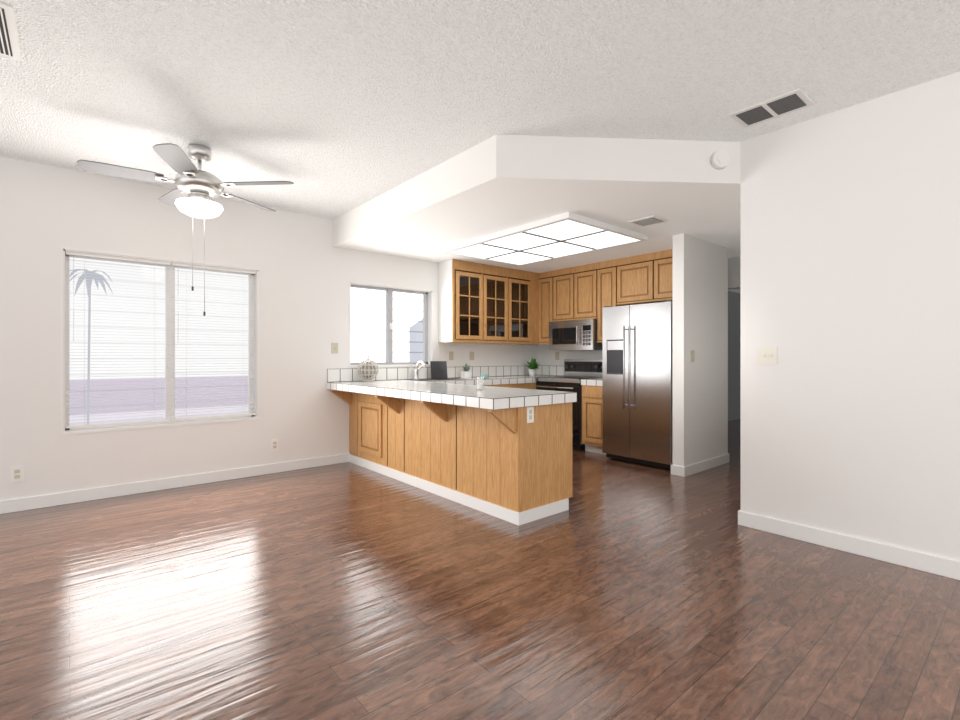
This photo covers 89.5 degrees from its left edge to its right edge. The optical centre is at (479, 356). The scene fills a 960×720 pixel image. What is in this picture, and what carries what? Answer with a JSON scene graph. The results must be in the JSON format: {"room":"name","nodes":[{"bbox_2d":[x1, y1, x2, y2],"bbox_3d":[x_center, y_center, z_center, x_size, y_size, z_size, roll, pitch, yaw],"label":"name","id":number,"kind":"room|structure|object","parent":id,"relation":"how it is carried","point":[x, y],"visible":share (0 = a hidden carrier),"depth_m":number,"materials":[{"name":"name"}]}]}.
{"room":"kitchen","nodes":[
{"label":"kitchen","id":0,"kind":"room"},
{"bbox_2d":[0,156,537,500],"bbox_3d":[-2.263,-0.170,5.003,9.820,2.740,0.160,0,0,-40],"label":"wall","id":1,"kind":"structure","parent":0,"point":[309,271],"depth_m":4.44,"materials":[{"name":"white paint"}]},
{"bbox_2d":[11,466,23,481],"bbox_3d":[-3.597,0.910,3.762,0.075,0.118,0.008,0,0,-40],"label":"outlet","id":2,"kind":"object","parent":1,"relation":"attached to","point":[17,473],"visible":1,"depth_m":3.76,"materials":[{"name":"white plastic"}]},
{"bbox_2d":[61,247,259,434],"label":"window","id":3,"kind":"structure","parent":1,"relation":"in","point":[253,345],"depth_m":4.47,"materials":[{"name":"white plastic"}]},
{"bbox_2d":[0,453,349,513],"bbox_3d":[-3.722,1.150,3.653,5.848,0.100,0.014,0,0,-40],"label":"baseboard","id":4,"kind":"structure","parent":1,"relation":"attached to","point":[48,500],"depth_m":4.34,"materials":[{"name":"white wood"}]},
{"bbox_2d":[271,439,278,450],"bbox_3d":[-2.125,0.910,5.011,0.075,0.118,0.008,0,0,-40],"label":"outlet","id":5,"kind":"object","parent":1,"relation":"attached to","point":[274,444],"visible":1,"depth_m":5.01,"materials":[{"name":"white plastic"}]},
{"bbox_2d":[331,343,337,352],"bbox_3d":[-1.627,-0.100,5.428,0.075,0.118,0.015,0,0,-40],"label":"light switch","id":6,"kind":"object","parent":1,"relation":"attached to","point":[334,347],"visible":1,"depth_m":5.43,"materials":[{"name":"beige plastic"}]},
{"bbox_2d":[349,281,433,366],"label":"kitchen window","id":7,"kind":"structure","parent":1,"relation":"in","point":[428,325],"depth_m":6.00,"materials":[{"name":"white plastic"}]},
{"bbox_2d":[327,366,538,380],"bbox_3d":[-0.392,0.206,6.473,3.417,0.148,0.013,0,0,-40],"label":"backsplash","id":8,"kind":"structure","parent":1,"relation":"attached to","point":[493,371],"depth_m":6.17,"materials":[{"name":"white tile"}]},
{"bbox_2d":[449,351,452,359],"bbox_3d":[-0.386,-0.015,6.485,0.075,0.118,0.008,0,0,-40],"label":"electrical outlet","id":9,"kind":"object","parent":1,"relation":"attached to","point":[450,355],"visible":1,"depth_m":6.48,"materials":[{"name":"beige plastic"}]},
{"bbox_2d":[470,352,473,359],"bbox_3d":[-0.112,-0.015,6.718,0.075,0.118,0.008,0,0,-40],"label":"electrical outlet","id":10,"kind":"object","parent":1,"relation":"attached to","point":[471,355],"visible":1,"depth_m":6.71,"materials":[{"name":"beige plastic"}]},
{"bbox_2d":[0,419,959,719],"bbox_3d":[3.062,1.230,4.275,17.000,0.060,8.160,0,0,-40],"label":"floor","id":11,"kind":"structure","parent":0,"point":[616,591],"depth_m":2.29,"materials":[{"name":"brown wood"}]},
{"bbox_2d":[391,397,414,485],"bbox_3d":[-0.514,0.777,4.871,0.626,0.845,0.513,0,0,-40],"label":"base cabinet","id":12,"kind":"object","parent":11,"relation":"on","point":[402,412],"depth_m":4.66,"materials":[{"name":"brown wood"}]},
{"bbox_2d":[415,401,434,493],"bbox_3d":[-0.239,0.777,4.549,0.623,0.845,0.578,0,0,-40],"label":"base cabinet","id":13,"kind":"object","parent":11,"relation":"on","point":[424,410],"depth_m":4.37,"materials":[{"name":"brown wood"}]},
{"bbox_2d":[435,405,466,505],"bbox_3d":[0.054,0.777,4.201,0.626,0.845,0.578,0,0,-40],"label":"base cabinet","id":14,"kind":"object","parent":11,"relation":"on","point":[450,420],"depth_m":4.06,"materials":[{"name":"brown wood"}]},
{"bbox_2d":[507,381,514,388],"bbox_3d":[0.041,0.777,6.456,0.523,0.845,0.599,0,0,-40],"label":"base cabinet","id":15,"kind":"object","parent":11,"relation":"on","point":[510,384],"depth_m":6.37,"materials":[{"name":"brown wood"}]},
{"bbox_2d":[467,401,574,525],"bbox_3d":[0.336,0.777,3.867,0.628,0.845,0.544,0,0,-40],"label":"base cabinet","id":16,"kind":"object","parent":11,"relation":"on","point":[499,445],"depth_m":3.64,"materials":[{"name":"brown wood"}]},
{"bbox_2d":[327,381,576,408],"bbox_3d":[-0.453,0.317,4.615,0.920,0.075,2.767,0,0,-40],"label":"countertop","id":17,"kind":"structure","parent":16,"relation":"on","point":[492,396],"depth_m":3.93,"materials":[{"name":"white tile"}]},
{"bbox_2d":[357,356,378,381],"bbox_3d":[-1.277,0.132,5.526,0.239,0.295,0.239,0,0,-40],"label":"decorative orb","id":18,"kind":"object","parent":17,"relation":"on","point":[367,369],"visible":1,"depth_m":5.47,"materials":[{"name":"white ceramic"}]},
{"bbox_2d":[476,377,484,389],"bbox_3d":[0.004,0.224,4.108,0.072,0.110,0.072,0,0,-40],"label":"glass tumbler","id":19,"kind":"object","parent":17,"relation":"on","point":[480,386],"visible":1,"depth_m":4.09,"materials":[{"name":"glass"}]},
{"bbox_2d":[515,381,570,392],"bbox_3d":[0.649,0.777,6.971,1.186,0.845,0.599,0,0,-40],"label":"base cabinet","id":20,"kind":"object","parent":11,"relation":"on","point":[518,384],"depth_m":6.57,"materials":[{"name":"brown wood"}]},
{"bbox_2d":[415,373,546,384],"bbox_3d":[0.148,0.317,6.548,2.497,0.075,0.597,0,0,-40],"label":"countertop","id":21,"kind":"structure","parent":20,"relation":"on","point":[451,380],"depth_m":6.22,"materials":[{"name":"white tile"}]},
{"bbox_2d":[414,361,425,378],"bbox_3d":[-0.716,0.165,6.001,0.135,0.228,0.234,0,0,-40],"label":"faucet","id":22,"kind":"object","parent":21,"relation":"on","point":[416,370],"visible":1,"depth_m":6.02,"materials":[{"name":"silver metal"}]},
{"bbox_2d":[430,361,447,378],"bbox_3d":[-0.526,0.166,6.169,0.228,0.226,0.180,0,0,-40],"label":"tablet stand","id":23,"kind":"object","parent":21,"relation":"on","point":[438,369],"visible":1,"depth_m":6.16,"materials":[{"name":"grey plastic"}]},
{"bbox_2d":[461,363,470,377],"bbox_3d":[-0.171,0.179,6.446,0.153,0.201,0.178,0,0,-40],"label":"succulent plant","id":24,"kind":"object","parent":21,"relation":"on","point":[466,373],"visible":1,"depth_m":6.40,"materials":[{"name":"grey plant"}]},
{"bbox_2d":[524,357,541,375],"bbox_3d":[0.801,0.133,7.168,0.310,0.291,0.368,0,0,-40],"label":"plant","id":25,"kind":"object","parent":21,"relation":"on","point":[533,365],"visible":0.98,"depth_m":7.11,"materials":[{"name":"green plant"}]},
{"bbox_2d":[535,359,601,450],"bbox_3d":[1.247,0.618,6.610,0.727,1.165,0.756,0,0,-40],"label":"range","id":26,"kind":"object","parent":11,"relation":"on","point":[576,371],"visible":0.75,"depth_m":6.46,"materials":[{"name":"grey metal"}]},
{"bbox_2d":[582,385,605,454],"bbox_3d":[1.656,0.777,6.191,0.659,0.845,0.402,0,0,-40],"label":"base cabinet","id":27,"kind":"object","parent":11,"relation":"on","point":[591,394],"depth_m":6.01,"materials":[{"name":"brown wood"}]},
{"bbox_2d":[581,378,601,384],"bbox_3d":[1.660,0.317,6.188,0.657,0.075,0.412,0,0,-40],"label":"countertop","id":28,"kind":"structure","parent":27,"relation":"on","point":[595,381],"depth_m":6.02,"materials":[{"name":"white tile"}]},
{"bbox_2d":[602,300,672,468],"bbox_3d":[1.995,0.295,5.606,0.866,1.780,0.850,0,0,-40],"label":"refrigerator","id":29,"kind":"object","parent":11,"relation":"on","point":[637,383],"visible":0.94,"depth_m":5.33,"materials":[{"name":"grey metal"}]},
{"bbox_2d":[0,0,959,218],"bbox_3d":[3.062,-1.590,4.275,17.000,0.100,8.160,0,0,-40],"label":"ceiling","id":30,"kind":"structure","parent":0,"point":[331,109],"depth_m":2.65,"materials":[{"name":"white paint"}]},
{"bbox_2d":[0,3,20,60],"bbox_3d":[-2.280,-1.533,2.263,0.170,0.012,0.500,0,0,-40],"label":"ceiling vent","id":31,"kind":"object","parent":30,"relation":"in","point":[9,45],"visible":1,"depth_m":2.30,"materials":[{"name":"white metal"}]},
{"bbox_2d":[77,143,293,315],"bbox_3d":[-2.102,-0.919,3.560,1.326,1.239,1.333,0,0,-40],"label":"ceiling fan","id":32,"kind":"object","parent":30,"relation":"hanging from","point":[194,192],"visible":1,"depth_m":3.45,"materials":[{"name":"silver metal"}]},
{"bbox_2d":[729,88,813,127],"bbox_3d":[1.804,-1.532,3.005,0.260,0.013,0.390,0,0,-40],"label":"ceiling vent","id":33,"kind":"object","parent":30,"relation":"in","point":[782,105],"visible":1,"depth_m":2.98,"materials":[{"name":"white metal"}]},
{"bbox_2d":[333,134,740,292],"bbox_3d":[3.898,-1.389,7.656,11.350,0.299,3.765,0,0,-40],"label":"ceiling","id":34,"kind":"structure","parent":0,"point":[496,183],"depth_m":3.86,"materials":[{"name":"white paint"}]},
{"bbox_2d":[442,212,647,265],"bbox_3d":[0.640,-1.214,5.237,1.250,0.049,1.840,0,0,-40],"label":"kitchen ceiling light","id":35,"kind":"object","parent":34,"relation":"attached to","point":[567,234],"visible":1,"depth_m":5.04,"materials":[{"name":"white plastic"}]},
{"bbox_2d":[629,216,666,226],"bbox_3d":[1.530,-1.233,4.411,0.240,0.012,0.250,0,0,-40],"label":"ceiling vent","id":36,"kind":"object","parent":34,"relation":"in","point":[646,221],"visible":1,"depth_m":4.39,"materials":[{"name":"white metal"}]},
{"bbox_2d":[710,150,729,169],"bbox_3d":[1.705,-1.400,3.431,0.130,0.130,0.039,0,0,-4],"label":"smoke detector","id":37,"kind":"object","parent":34,"relation":"attached to","point":[719,160],"visible":0.98,"depth_m":3.42,"materials":[{"name":"white plastic"}]},
{"bbox_2d":[538,248,727,453],"bbox_3d":[1.865,-0.020,6.551,0.120,2.440,2.820,0,0,-40],"label":"wall","id":38,"kind":"structure","parent":0,"point":[546,357],"depth_m":6.93,"materials":[{"name":"white paint"}]},
{"bbox_2d":[538,270,553,343],"bbox_3d":[1.090,-0.714,7.122,0.319,1.048,0.341,0,0,-40],"label":"upper cabinet","id":39,"kind":"object","parent":38,"relation":"attached to","point":[545,280],"depth_m":7.04,"materials":[{"name":"brown wood"}]},
{"bbox_2d":[555,352,558,359],"bbox_3d":[1.163,-0.015,7.280,0.008,0.118,0.075,0,0,-40],"label":"electrical outlet","id":40,"kind":"object","parent":38,"relation":"attached to","point":[556,355],"visible":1,"depth_m":7.28,"materials":[{"name":"beige plastic"}]},
{"bbox_2d":[554,263,597,320],"bbox_3d":[1.408,-0.871,6.747,0.319,0.733,0.760,0,0,-40],"label":"upper cabinet","id":41,"kind":"object","parent":38,"relation":"attached to","point":[575,288],"depth_m":6.61,"materials":[{"name":"brown wood"}]},
{"bbox_2d":[549,319,601,350],"bbox_3d":[1.356,-0.297,6.703,0.450,0.405,0.752,0,0,-40],"label":"over-the-range microwave","id":42,"kind":"object","parent":41,"relation":"attached to","point":[570,335],"visible":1,"depth_m":6.54,"materials":[{"name":"grey metal"}]},
{"bbox_2d":[597,259,625,342],"bbox_3d":[1.732,-0.714,6.365,0.319,1.048,0.359,0,0,-40],"label":"upper cabinet","id":43,"kind":"object","parent":38,"relation":"attached to","point":[607,270],"depth_m":6.24,"materials":[{"name":"brown wood"}]},
{"bbox_2d":[618,249,672,304],"bbox_3d":[2.188,-0.949,5.827,0.319,0.578,1.052,0,0,-40],"label":"upper cabinet","id":44,"kind":"object","parent":38,"relation":"attached to","point":[645,278],"depth_m":5.82,"materials":[{"name":"brown wood"}]},
{"bbox_2d":[673,233,725,466],"bbox_3d":[2.338,-0.020,5.182,0.870,2.440,0.120,0,0,-40],"label":"wall","id":45,"kind":"structure","parent":0,"point":[700,329],"depth_m":5.06,"materials":[{"name":"white paint"}]},
{"bbox_2d":[690,350,693,361],"bbox_3d":[2.180,-0.010,4.959,0.075,0.118,0.015,0,0,-40],"label":"light switch","id":46,"kind":"object","parent":45,"relation":"attached to","point":[691,355],"visible":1,"depth_m":4.95,"materials":[{"name":"beige plastic"}]},
{"bbox_2d":[680,453,728,476],"bbox_3d":[2.421,1.150,5.166,1.004,0.100,0.017,0,0,-40],"label":"baseboard","id":47,"kind":"structure","parent":45,"relation":"attached to","point":[688,470],"depth_m":5.10,"materials":[{"name":"white wood"}]},
{"bbox_2d":[728,291,740,420],"bbox_3d":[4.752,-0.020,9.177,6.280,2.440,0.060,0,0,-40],"label":"door","id":48,"kind":"structure","parent":0,"point":[734,355],"depth_m":9.20,"materials":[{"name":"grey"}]},
{"bbox_2d":[728,256,740,289],"bbox_3d":[2.705,-0.020,6.644,0.120,2.440,3.765,0,0,-40],"label":"wall","id":49,"kind":"structure","parent":0,"point":[734,272],"depth_m":6.01,"materials":[{"name":"white paint"}]},
{"bbox_2d":[741,71,959,560],"bbox_3d":[7.023,-0.170,5.061,9.940,2.740,4.235,0,0,-40],"label":"wall","id":50,"kind":"structure","parent":0,"point":[850,296],"depth_m":2.94,"materials":[{"name":"white paint"}]},
{"bbox_2d":[758,347,776,363],"bbox_3d":[1.971,-0.010,3.323,0.015,0.118,0.121,0,0,-40],"label":"light switch","id":51,"kind":"object","parent":50,"relation":"attached to","point":[767,355],"visible":1,"depth_m":3.32,"materials":[{"name":"white plastic"}]},
{"bbox_2d":[738,510,959,579],"bbox_3d":[3.223,1.150,1.847,0.014,0.100,4.249,0,0,-40],"label":"baseboard","id":52,"kind":"structure","parent":50,"relation":"attached to","point":[938,565],"depth_m":2.94,"materials":[{"name":"white wood"}]},
{"label":"outside","id":53,"kind":"structure","parent":0,"visible":0},
{"bbox_3d":[-2.781,1.230,5.614,9.820,0.060,1.440,0,0,-40],"label":"ground","id":54,"kind":"structure","parent":53,"visible":0},
{"bbox_2d":[70,269,112,424],"bbox_3d":[-3.797,0.183,4.654,0.490,2.034,0.491,0,0,-40],"label":"palm tree","id":55,"kind":"object","parent":54,"relation":"on","point":[92,275],"depth_m":4.65,"materials":[{"name":"plant"}]}
]}

